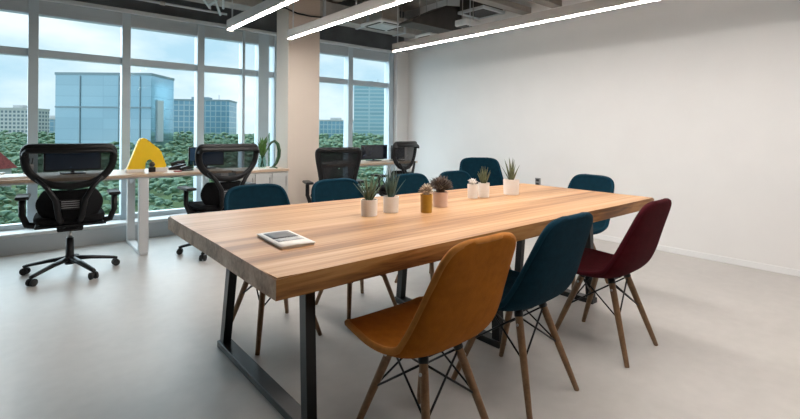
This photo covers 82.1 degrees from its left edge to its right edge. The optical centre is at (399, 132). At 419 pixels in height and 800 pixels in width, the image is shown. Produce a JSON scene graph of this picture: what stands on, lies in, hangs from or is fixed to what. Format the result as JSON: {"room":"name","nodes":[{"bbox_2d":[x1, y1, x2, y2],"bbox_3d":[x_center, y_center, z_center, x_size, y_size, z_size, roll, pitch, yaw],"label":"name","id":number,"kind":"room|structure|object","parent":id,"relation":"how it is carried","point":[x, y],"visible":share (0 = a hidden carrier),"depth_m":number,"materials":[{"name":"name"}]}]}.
{"room":"open-plan office","nodes":[
{"label":"open-plan office","id":0,"kind":"room"},
{"bbox_2d":[0,221,174,255],"bbox_3d":[-3.015,1.047,4.919,8.130,0.155,0.400,0,0,-40],"label":"wall","id":1,"kind":"structure","parent":0,"point":[53,241],"depth_m":4.51,"materials":[{"name":"paint"}]},
{"bbox_2d":[0,194,379,238],"bbox_3d":[-2.995,0.955,4.896,8.130,0.030,0.300,0,0,-40],"label":"trim","id":2,"kind":"structure","parent":1,"relation":"on","point":[113,223],"depth_m":4.60,"materials":[{"name":"paint"}]},
{"bbox_2d":[74,0,403,51],"bbox_3d":[-3.083,-1.681,5.027,8.130,0.690,0.120,0,0,-40],"label":"wall","id":3,"kind":"structure","parent":0,"point":[268,22],"depth_m":5.95,"materials":[{"name":"grey paint"}]},
{"bbox_2d":[0,0,269,230],"bbox_3d":[-3.963,-0.208,4.218,5.760,2.280,0.160,0,0,-40],"label":"window","id":4,"kind":"structure","parent":3,"relation":"in","point":[126,19],"depth_m":5.02,"materials":[{"name":"metal"}]},
{"bbox_2d":[269,31,394,191],"bbox_3d":[-0.944,-0.183,6.757,2.130,2.280,0.160,0,0,-40],"label":"window","id":5,"kind":"structure","parent":3,"relation":"in","point":[348,51],"depth_m":6.88,"materials":[{"name":"metal"}]},
{"bbox_2d":[355,0,441,11],"bbox_3d":[-0.350,-2.078,1.781,8.330,0.150,8.600,0,0,-40],"label":"ceiling","id":6,"kind":"structure","parent":0,"point":[412,4],"depth_m":7.14,"materials":[{"name":"black paint"}]},
{"bbox_2d":[139,0,226,14],"bbox_3d":[-2.603,-1.726,5.194,1.280,0.592,0.044,0,0,-40],"label":"conduit","id":7,"kind":"object","parent":6,"relation":"hanging from","point":[151,1],"visible":1,"depth_m":5.27,"materials":[{"name":"metal"}]},
{"bbox_2d":[214,0,220,15],"bbox_3d":[-1.947,-1.670,4.818,0.044,0.694,0.794,0,0,-13],"label":"conduit","id":8,"kind":"object","parent":6,"relation":"hanging from","point":[216,2],"visible":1,"depth_m":5.04,"materials":[{"name":"metal"}]},
{"bbox_2d":[186,0,262,10],"bbox_3d":[-3.846,-1.771,3.900,5.490,0.522,0.290,0,0,-40],"label":"air duct","id":9,"kind":"object","parent":6,"relation":"hanging from","point":[242,5],"visible":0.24,"depth_m":5.43,"materials":[{"name":"metal"}]},
{"bbox_2d":[226,0,296,30],"bbox_3d":[-0.103,-1.477,2.562,0.066,1.048,4.676,0,0,-40],"label":"pendant light","id":10,"kind":"object","parent":6,"relation":"hanging from","point":[265,7],"visible":1,"depth_m":3.84,"materials":[{"name":"white metal"}]},
{"bbox_2d":[326,0,344,3],"bbox_3d":[1.534,-1.877,3.400,0.120,0.219,8.250,0,0,-40],"label":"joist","id":11,"kind":"object","parent":6,"relation":"attached to","point":[331,1],"visible":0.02,"depth_m":6.25,"materials":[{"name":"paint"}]},
{"bbox_2d":[287,0,409,39],"bbox_3d":[0.564,-1.471,2.731,0.066,1.048,5.276,0,0,-40],"label":"pendant light","id":12,"kind":"object","parent":6,"relation":"hanging from","point":[370,6],"visible":1,"depth_m":3.96,"materials":[{"name":"white metal"}]},
{"bbox_2d":[320,0,420,38],"bbox_3d":[-0.551,-1.764,6.671,2.120,0.482,0.290,0,0,-40],"label":"air duct","id":13,"kind":"object","parent":6,"relation":"hanging from","point":[326,8],"visible":0.38,"depth_m":6.55,"materials":[{"name":"metal"}]},
{"bbox_2d":[361,6,402,30],"bbox_3d":[-0.207,-1.701,6.098,0.460,0.602,0.460,0,0,-40],"label":"air conditioner","id":14,"kind":"object","parent":6,"relation":"hanging from","point":[385,19],"visible":0.81,"depth_m":5.99,"materials":[{"name":"white plastic"}]},
{"bbox_2d":[370,23,396,30],"bbox_3d":[-0.210,-1.406,6.098,0.276,0.012,0.276,0,0,-40],"label":"grille","id":15,"kind":"object","parent":14,"relation":"attached to","point":[381,26],"depth_m":6.05,"materials":[{"name":"metal"}]},
{"bbox_2d":[415,0,436,37],"bbox_3d":[0.446,-1.660,6.478,0.340,0.672,0.340,0,0,-40],"label":"air conditioner","id":16,"kind":"object","parent":6,"relation":"hanging from","point":[423,33],"visible":0.17,"depth_m":6.41,"materials":[{"name":"white plastic"}]},
{"bbox_2d":[399,0,461,33],"bbox_3d":[0.410,-1.672,5.977,0.880,0.650,0.260,0,0,-40],"label":"duct","id":17,"kind":"object","parent":6,"relation":"hanging from","point":[439,20],"visible":0.92,"depth_m":5.91,"materials":[{"name":"metal"}]},
{"bbox_2d":[455,0,480,27],"bbox_3d":[0.851,-1.655,5.747,0.280,0.676,0.200,0,0,-40],"label":"ceiling vent","id":18,"kind":"object","parent":6,"relation":"in","point":[466,22],"visible":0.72,"depth_m":5.68,"materials":[{"name":"plastic"}]},
{"bbox_2d":[458,0,504,19],"bbox_3d":[1.069,-1.776,6.034,0.440,0.430,0.436,0,0,-40],"label":"box","id":19,"kind":"object","parent":6,"relation":"hanging from","point":[481,11],"visible":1,"depth_m":5.97,"materials":[{"name":"metal"}]},
{"bbox_2d":[464,9,497,17],"bbox_3d":[1.067,-1.582,6.034,0.360,0.018,0.360,0,0,-40],"label":"grille","id":20,"kind":"object","parent":19,"relation":"attached to","point":[479,13],"depth_m":6.06,"materials":[{"name":"grey metal"}]},
{"bbox_2d":[472,0,530,14],"bbox_3d":[-1.437,-1.765,3.222,7.925,0.495,0.132,0,0,-40],"label":"cable tray","id":21,"kind":"object","parent":6,"relation":"hanging from","point":[507,5],"visible":0.88,"depth_m":5.47,"materials":[{"name":"paint"}]},
{"bbox_2d":[392,0,655,52],"bbox_3d":[1.617,-1.462,3.513,0.067,1.048,5.116,0,0,-41],"label":"pendant light","id":22,"kind":"object","parent":6,"relation":"hanging from","point":[592,6],"visible":0.98,"depth_m":4.10,"materials":[{"name":"white metal"}]},
{"bbox_2d":[528,0,561,7],"bbox_3d":[-1.167,-1.762,2.900,7.925,0.495,0.132,0,0,-40],"label":"cable tray","id":23,"kind":"object","parent":6,"relation":"hanging from","point":[548,3],"visible":1,"depth_m":5.31,"materials":[{"name":"paint"}]},
{"bbox_2d":[0,234,799,418],"bbox_3d":[-0.378,1.207,1.781,8.330,0.120,8.600,0,0,-40],"label":"floor","id":24,"kind":"structure","parent":0,"point":[138,339],"depth_m":2.45,"materials":[{"name":"concrete"}]},
{"bbox_2d":[14,143,120,286],"bbox_3d":[-2.651,0.603,3.701,0.687,1.049,0.687,0,0,-36],"label":"office chair","id":25,"kind":"object","parent":24,"relation":"on","point":[66,168],"visible":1,"depth_m":3.50,"materials":[{"name":"black plastic"}]},
{"bbox_2d":[0,167,219,255],"bbox_3d":[-3.150,0.750,4.033,3.080,0.748,0.700,0,0,-40],"label":"desk","id":26,"kind":"object","parent":24,"relation":"on","point":[141,247],"visible":0.45,"depth_m":4.27,"materials":[{"name":"laminate"}]},
{"bbox_2d":[0,174,28,179],"bbox_3d":[-3.223,0.365,3.801,0.298,0.020,0.215,0,0,40],"label":"paper stack","id":27,"kind":"object","parent":26,"relation":"on","point":[8,176],"visible":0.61,"depth_m":3.74,"materials":[{"name":"white paper"}]},
{"bbox_2d":[124,138,167,172],"bbox_3d":[-2.497,0.216,4.521,0.360,0.330,0.150,0,0,-36],"label":"ornament","id":28,"kind":"object","parent":26,"relation":"on","point":[144,150],"visible":0.88,"depth_m":4.46,"materials":[{"name":"yellow plastic"}]},
{"bbox_2d":[148,162,155,171],"bbox_3d":[-2.413,0.332,4.467,0.060,0.100,0.055,0,0,-40],"label":"camera","id":29,"kind":"object","parent":26,"relation":"on","point":[151,168],"visible":0.99,"depth_m":4.45,"materials":[{"name":"black plastic"}]},
{"bbox_2d":[168,160,185,169],"bbox_3d":[-2.346,0.331,4.822,0.160,0.102,0.162,0,0,-32],"label":"desk phone","id":30,"kind":"object","parent":26,"relation":"on","point":[176,165],"visible":0.97,"depth_m":4.76,"materials":[{"name":"black plastic"}]},
{"bbox_2d":[180,166,193,170],"bbox_3d":[-2.157,0.359,4.643,0.036,0.050,0.140,0,0,30],"label":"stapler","id":31,"kind":"object","parent":26,"relation":"on","point":[184,168],"visible":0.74,"depth_m":4.63,"materials":[{"name":"black plastic"}]},
{"bbox_2d":[188,147,196,167],"bbox_3d":[-2.107,0.269,4.992,0.360,0.230,0.150,0,0,-34],"label":"monitor","id":32,"kind":"object","parent":26,"relation":"on","point":[191,150],"visible":0.3,"depth_m":4.88,"materials":[{"name":"black plastic"}]},
{"bbox_2d":[176,143,259,260],"bbox_3d":[-1.748,0.616,4.396,0.680,1.038,0.680,0,0,44],"label":"office chair","id":33,"kind":"object","parent":24,"relation":"on","point":[226,164],"visible":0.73,"depth_m":4.17,"materials":[{"name":"black fabric"}]},
{"bbox_2d":[236,166,288,194],"bbox_3d":[-1.601,0.766,5.080,0.598,0.742,0.452,0,0,-40],"label":"credenza","id":34,"kind":"object","parent":24,"relation":"on","point":[279,176],"visible":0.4,"depth_m":4.99,"materials":[{"name":"laminate"}]},
{"bbox_2d":[257,137,268,166],"bbox_3d":[-1.523,0.212,5.074,0.146,0.367,0.172,0,0,-40],"label":"plant","id":35,"kind":"object","parent":34,"relation":"on","point":[262,146],"visible":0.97,"depth_m":5.07,"materials":[{"name":"green plant"}]},
{"bbox_2d":[267,140,280,168],"bbox_3d":[-1.404,0.236,5.115,0.153,0.320,0.089,0,0,-10],"label":"leaf ornament","id":36,"kind":"object","parent":34,"relation":"on","point":[273,141],"visible":0.93,"depth_m":5.11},
{"bbox_2d":[224,183,321,354],"bbox_3d":[-0.736,0.734,2.654,0.490,0.827,0.558,0,0,-40],"label":"shell chair","id":37,"kind":"object","parent":24,"relation":"on","point":[267,194],"visible":0.3,"depth_m":2.78,"materials":[{"name":"blue fabric"}]},
{"bbox_2d":[276,0,319,204],"bbox_3d":[-1.202,-0.435,5.395,0.400,3.150,0.310,0,0,-40],"label":"column","id":38,"kind":"structure","parent":24,"relation":"on","point":[298,59],"depth_m":5.26,"materials":[{"name":"paint"}]},
{"bbox_2d":[280,7,321,17],"bbox_3d":[-1.107,-1.379,5.330,0.762,0.078,0.134,0,0,-40],"label":"cable","id":39,"kind":"object","parent":38,"relation":"attached to","point":[282,7],"visible":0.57,"depth_m":5.23,"materials":[{"name":"black rubber"}]},
{"bbox_2d":[302,147,363,202],"bbox_3d":[-0.733,0.647,5.059,0.658,0.994,0.645,0,0,-22],"label":"office chair","id":40,"kind":"object","parent":24,"relation":"on","point":[331,162],"visible":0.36,"depth_m":4.81,"materials":[{"name":"black fabric"}]},
{"bbox_2d":[311,178,396,318],"bbox_3d":[-0.298,0.738,3.029,0.490,0.827,0.558,0,0,-38],"label":"shell chair","id":41,"kind":"object","parent":24,"relation":"on","point":[324,190],"visible":0.27,"depth_m":3.18,"materials":[{"name":"blue fabric"}]},
{"bbox_2d":[360,159,417,176],"bbox_3d":[-0.541,0.771,6.292,1.560,0.748,0.600,0,0,-40],"label":"desk","id":42,"kind":"object","parent":24,"relation":"on","point":[387,162],"visible":0.19,"depth_m":6.40,"materials":[{"name":"laminate"}]},
{"bbox_2d":[361,145,386,160],"bbox_3d":[-0.376,0.285,6.552,0.440,0.227,0.150,0,0,-37],"label":"monitor","id":43,"kind":"object","parent":42,"relation":"on","point":[372,152],"visible":0.91,"depth_m":6.52,"materials":[{"name":"black plastic"}]},
{"bbox_2d":[368,141,418,195],"bbox_3d":[-0.122,0.625,5.738,0.622,1.049,0.622,0,0,32],"label":"office chair","id":44,"kind":"object","parent":24,"relation":"on","point":[403,152],"visible":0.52,"depth_m":5.54,"materials":[{"name":"black fabric"}]},
{"bbox_2d":[168,183,653,418],"bbox_3d":[0.231,0.777,2.594,2.607,0.750,1.324,0,0,-40],"label":"meeting table","id":45,"kind":"object","parent":24,"relation":"on","point":[349,246],"visible":0.83,"depth_m":1.94,"materials":[{"name":"brown wood"}]},
{"bbox_2d":[257,230,314,248],"bbox_3d":[-0.423,0.391,1.691,0.128,0.012,0.244,0,0,-37],"label":"magazine","id":46,"kind":"object","parent":45,"relation":"on","point":[284,239],"visible":1,"depth_m":1.66,"materials":[{"name":"white paper"}]},
{"bbox_2d":[264,231,297,238],"bbox_3d":[-0.450,0.385,1.733,0.098,0.002,0.108,0,0,-37],"label":"picture","id":47,"kind":"object","parent":46,"relation":"on","point":[276,234],"depth_m":1.72},
{"bbox_2d":[354,173,381,216],"bbox_3d":[-0.147,0.293,2.219,0.143,0.212,0.143,0,0,-40],"label":"aloe","id":48,"kind":"object","parent":45,"relation":"on","point":[369,204],"visible":1,"depth_m":2.19,"materials":[{"name":"white ceramic"}]},
{"bbox_2d":[361,198,377,216],"bbox_3d":[-0.149,0.360,2.216,0.082,0.078,0.082,0,0,-40],"label":"pot","id":49,"kind":"object","parent":48,"relation":"on","point":[369,206],"depth_m":2.18,"materials":[{"name":"white ceramic"}]},
{"bbox_2d":[380,168,405,212],"bbox_3d":[-0.039,0.286,2.317,0.119,0.227,0.138,0,0,-40],"label":"aloe","id":50,"kind":"object","parent":45,"relation":"on","point":[391,200],"visible":1,"depth_m":2.29,"materials":[{"name":"white ceramic"}]},
{"bbox_2d":[383,195,398,212],"bbox_3d":[-0.046,0.360,2.316,0.080,0.080,0.080,0,0,-40],"label":"pot","id":51,"kind":"object","parent":50,"relation":"on","point":[390,202],"depth_m":2.28,"materials":[{"name":"white ceramic"}]},
{"bbox_2d":[419,183,433,212],"bbox_3d":[0.134,0.327,2.315,0.076,0.148,0.084,0,0,-40],"label":"potted succulent","id":52,"kind":"object","parent":45,"relation":"on","point":[426,198],"visible":1,"depth_m":2.29,"materials":[{"name":"yellow ceramic"}]},
{"bbox_2d":[420,193,432,212],"bbox_3d":[0.133,0.355,2.316,0.062,0.092,0.062,0,0,-40],"label":"pot","id":53,"kind":"object","parent":52,"relation":"on","point":[425,198],"depth_m":2.29,"materials":[{"name":"yellow ceramic"}]},
{"bbox_2d":[429,175,453,206],"bbox_3d":[0.223,0.313,2.508,0.144,0.177,0.138,0,0,-40],"label":"succulent","id":54,"kind":"object","parent":45,"relation":"on","point":[440,196],"visible":0.99,"depth_m":2.48,"materials":[{"name":"ceramic"}]},
{"bbox_2d":[433,191,447,206],"bbox_3d":[0.221,0.362,2.507,0.082,0.080,0.082,0,0,-40],"label":"pot","id":55,"kind":"object","parent":54,"relation":"on","point":[440,198],"depth_m":2.47,"materials":[{"name":"ceramic"}]},
{"bbox_2d":[467,178,477,198],"bbox_3d":[0.451,0.342,2.845,0.066,0.124,0.066,0,0,-40],"label":"cactus","id":56,"kind":"object","parent":45,"relation":"on","point":[472,188],"visible":1,"depth_m":2.82,"materials":[{"name":"white ceramic"}]},
{"bbox_2d":[477,168,490,197],"bbox_3d":[0.533,0.306,2.890,0.082,0.196,0.081,0,0,-40],"label":"aloe","id":57,"kind":"object","parent":45,"relation":"on","point":[483,185],"visible":1,"depth_m":2.87,"materials":[{"name":"white ceramic"}]},
{"bbox_2d":[478,182,489,197],"bbox_3d":[0.527,0.359,2.889,0.072,0.090,0.072,0,0,-40],"label":"pot","id":58,"kind":"object","parent":57,"relation":"on","point":[483,187],"depth_m":2.86,"materials":[{"name":"white ceramic"}]},
{"bbox_2d":[501,159,519,194],"bbox_3d":[0.738,0.282,3.031,0.109,0.248,0.107,0,0,-40],"label":"aloe","id":59,"kind":"object","parent":45,"relation":"on","point":[510,184],"visible":1,"depth_m":3.00,"materials":[{"name":"white ceramic"}]},
{"bbox_2d":[503,178,518,194],"bbox_3d":[0.735,0.356,3.031,0.104,0.100,0.104,0,0,-40],"label":"pot","id":60,"kind":"object","parent":59,"relation":"on","point":[510,185],"depth_m":2.99,"materials":[{"name":"white ceramic"}]},
{"bbox_2d":[394,173,433,282],"bbox_3d":[0.232,0.743,3.500,0.490,0.827,0.558,0,0,-40],"label":"shell chair","id":61,"kind":"object","parent":24,"relation":"on","point":[413,182],"visible":0.27,"depth_m":3.68,"materials":[{"name":"blue fabric"}]},
{"bbox_2d":[344,232,515,418],"bbox_3d":[0.102,0.741,1.671,0.461,0.827,0.558,0,0,-41],"label":"shell chair","id":62,"kind":"object","parent":24,"relation":"on","point":[463,295],"visible":1,"depth_m":1.51,"materials":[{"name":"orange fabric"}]},
{"bbox_2d":[439,170,511,269],"bbox_3d":[0.631,0.746,3.810,0.490,0.827,0.558,0,0,-40],"label":"shell chair","id":63,"kind":"object","parent":24,"relation":"on","point":[459,179],"visible":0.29,"depth_m":4.01,"materials":[{"name":"teal fabric"}]},
{"bbox_2d":[459,157,503,185],"bbox_3d":[1.001,0.737,5.527,0.608,0.852,0.614,0,0,0],"label":"shell chair","id":64,"kind":"object","parent":24,"relation":"on","point":[472,166],"visible":0.42,"depth_m":5.77,"materials":[{"name":"teal fabric"}]},
{"bbox_2d":[451,212,592,418],"bbox_3d":[0.537,0.745,2.082,0.490,0.827,0.558,0,0,-41],"label":"shell chair","id":65,"kind":"object","parent":24,"relation":"on","point":[552,264],"visible":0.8,"depth_m":1.89,"materials":[{"name":"fabric"}]},
{"bbox_2d":[568,174,613,288],"bbox_3d":[1.351,0.752,3.600,0.558,0.827,0.490,0,0,-32],"label":"shell chair","id":66,"kind":"object","parent":24,"relation":"on","point":[590,182],"visible":0.35,"depth_m":3.67,"materials":[{"name":"teal fabric"}]},
{"bbox_2d":[550,198,671,367],"bbox_3d":[1.141,0.750,2.528,0.490,0.827,0.558,0,0,-41],"label":"shell chair","id":67,"kind":"object","parent":24,"relation":"on","point":[640,242],"visible":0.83,"depth_m":2.36,"materials":[{"name":"red fabric"}]},
{"bbox_2d":[404,0,799,269],"bbox_3d":[2.785,-0.402,4.430,0.100,3.150,8.600,0,0,-40],"label":"wall","id":68,"kind":"structure","parent":0,"point":[694,104],"depth_m":4.65,"materials":[{"name":"white paint"}]},
{"bbox_2d":[393,51,408,170],"bbox_3d":[-0.037,-0.173,7.519,0.240,2.275,0.240,0,0,-40],"label":"column","id":69,"kind":"structure","parent":68,"relation":"attached to","point":[400,86],"depth_m":7.41,"materials":[{"name":"white paint"}]},
{"bbox_2d":[535,178,540,184],"bbox_3d":[1.690,0.604,5.632,0.016,0.100,0.072,0,0,-40],"label":"wall socket","id":70,"kind":"object","parent":68,"relation":"attached to","point":[537,180],"visible":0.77,"depth_m":5.62,"materials":[{"name":"plastic"}]},
{"bbox_2d":[593,234,799,276],"bbox_3d":[2.826,1.146,4.279,0.012,0.055,8.100,0,0,-40],"label":"baseboard","id":71,"kind":"structure","parent":68,"relation":"attached to","point":[794,272],"depth_m":4.17,"materials":[{"name":"paint"}]},
{"label":"outside","id":72,"kind":"structure","parent":0,"visible":0},
{"bbox_2d":[0,134,383,223],"bbox_3d":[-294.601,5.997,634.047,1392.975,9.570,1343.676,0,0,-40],"label":"terrain","id":73,"kind":"structure","parent":72,"point":[161,195],"depth_m":74.30,"materials":[{"name":"green plant"}]},
{"bbox_2d":[0,152,17,188],"bbox_3d":[-64.697,5.708,66.871,12.000,6.200,7.200,0,0,-3],"label":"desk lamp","id":74,"kind":"structure","parent":73,"relation":"on","point":[6,166],"depth_m":68.73,"materials":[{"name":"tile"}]},
{"bbox_2d":[0,105,49,133],"bbox_3d":[-169.007,0.134,206.000,14.300,27.200,12.300,0,0,0],"label":"apartment block","id":75,"kind":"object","parent":73,"relation":"on","point":[14,119],"visible":0.41,"depth_m":200.00,"materials":[{"name":"white concrete"}]},
{"bbox_2d":[13,105,26,107],"bbox_3d":[-169.609,-11.621,206.000,4.200,1.300,4.800,0,0,0],"label":"rooftop structure","id":76,"kind":"object","parent":75,"relation":"on","point":[14,106],"depth_m":203.59},
{"bbox_2d":[49,116,54,136],"bbox_3d":[-169.523,2.030,228.000,13.300,23.400,12.300,0,0,0],"label":"apartment block","id":77,"kind":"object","parent":73,"relation":"on","point":[52,118],"visible":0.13,"depth_m":222.03,"materials":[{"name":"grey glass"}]},
{"bbox_2d":[55,72,174,152],"bbox_3d":[-84.017,-1.304,136.425,27.650,31.500,13.450,0,0,0],"label":"glass office block","id":78,"kind":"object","parent":73,"relation":"on","point":[87,104],"visible":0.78,"depth_m":130.01,"materials":[{"name":"glass"}]},
{"bbox_2d":[0,130,383,224],"bbox_3d":[-19.666,6.016,153.815,226.052,13.337,244.011,0,0,-40],"label":"forest","id":79,"kind":"object","parent":73,"relation":"on","point":[159,185],"visible":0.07,"depth_m":94.40,"materials":[{"name":"green plant"}]},
{"bbox_2d":[173,97,236,139],"bbox_3d":[-88.080,-1.338,206.950,24.800,31.500,14.300,0,0,-7],"label":"block","id":80,"kind":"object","parent":73,"relation":"on","point":[220,116],"visible":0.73,"depth_m":200.53,"materials":[{"name":"blue glass"}]},
{"bbox_2d":[319,118,353,138],"bbox_3d":[-35.024,2.657,257.000,18.300,24.400,14.300,0,0,0],"label":"office block","id":81,"kind":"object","parent":73,"relation":"on","point":[333,126],"visible":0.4,"depth_m":250.00,"materials":[{"name":"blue glass"}]},
{"bbox_2d":[353,81,383,139],"bbox_3d":[-14.952,-5.826,229.000,15.300,41.700,14.300,0,0,0],"label":"glass tower","id":82,"kind":"structure","parent":73,"relation":"on","point":[368,101],"depth_m":222.03,"materials":[{"name":"blue glass"}]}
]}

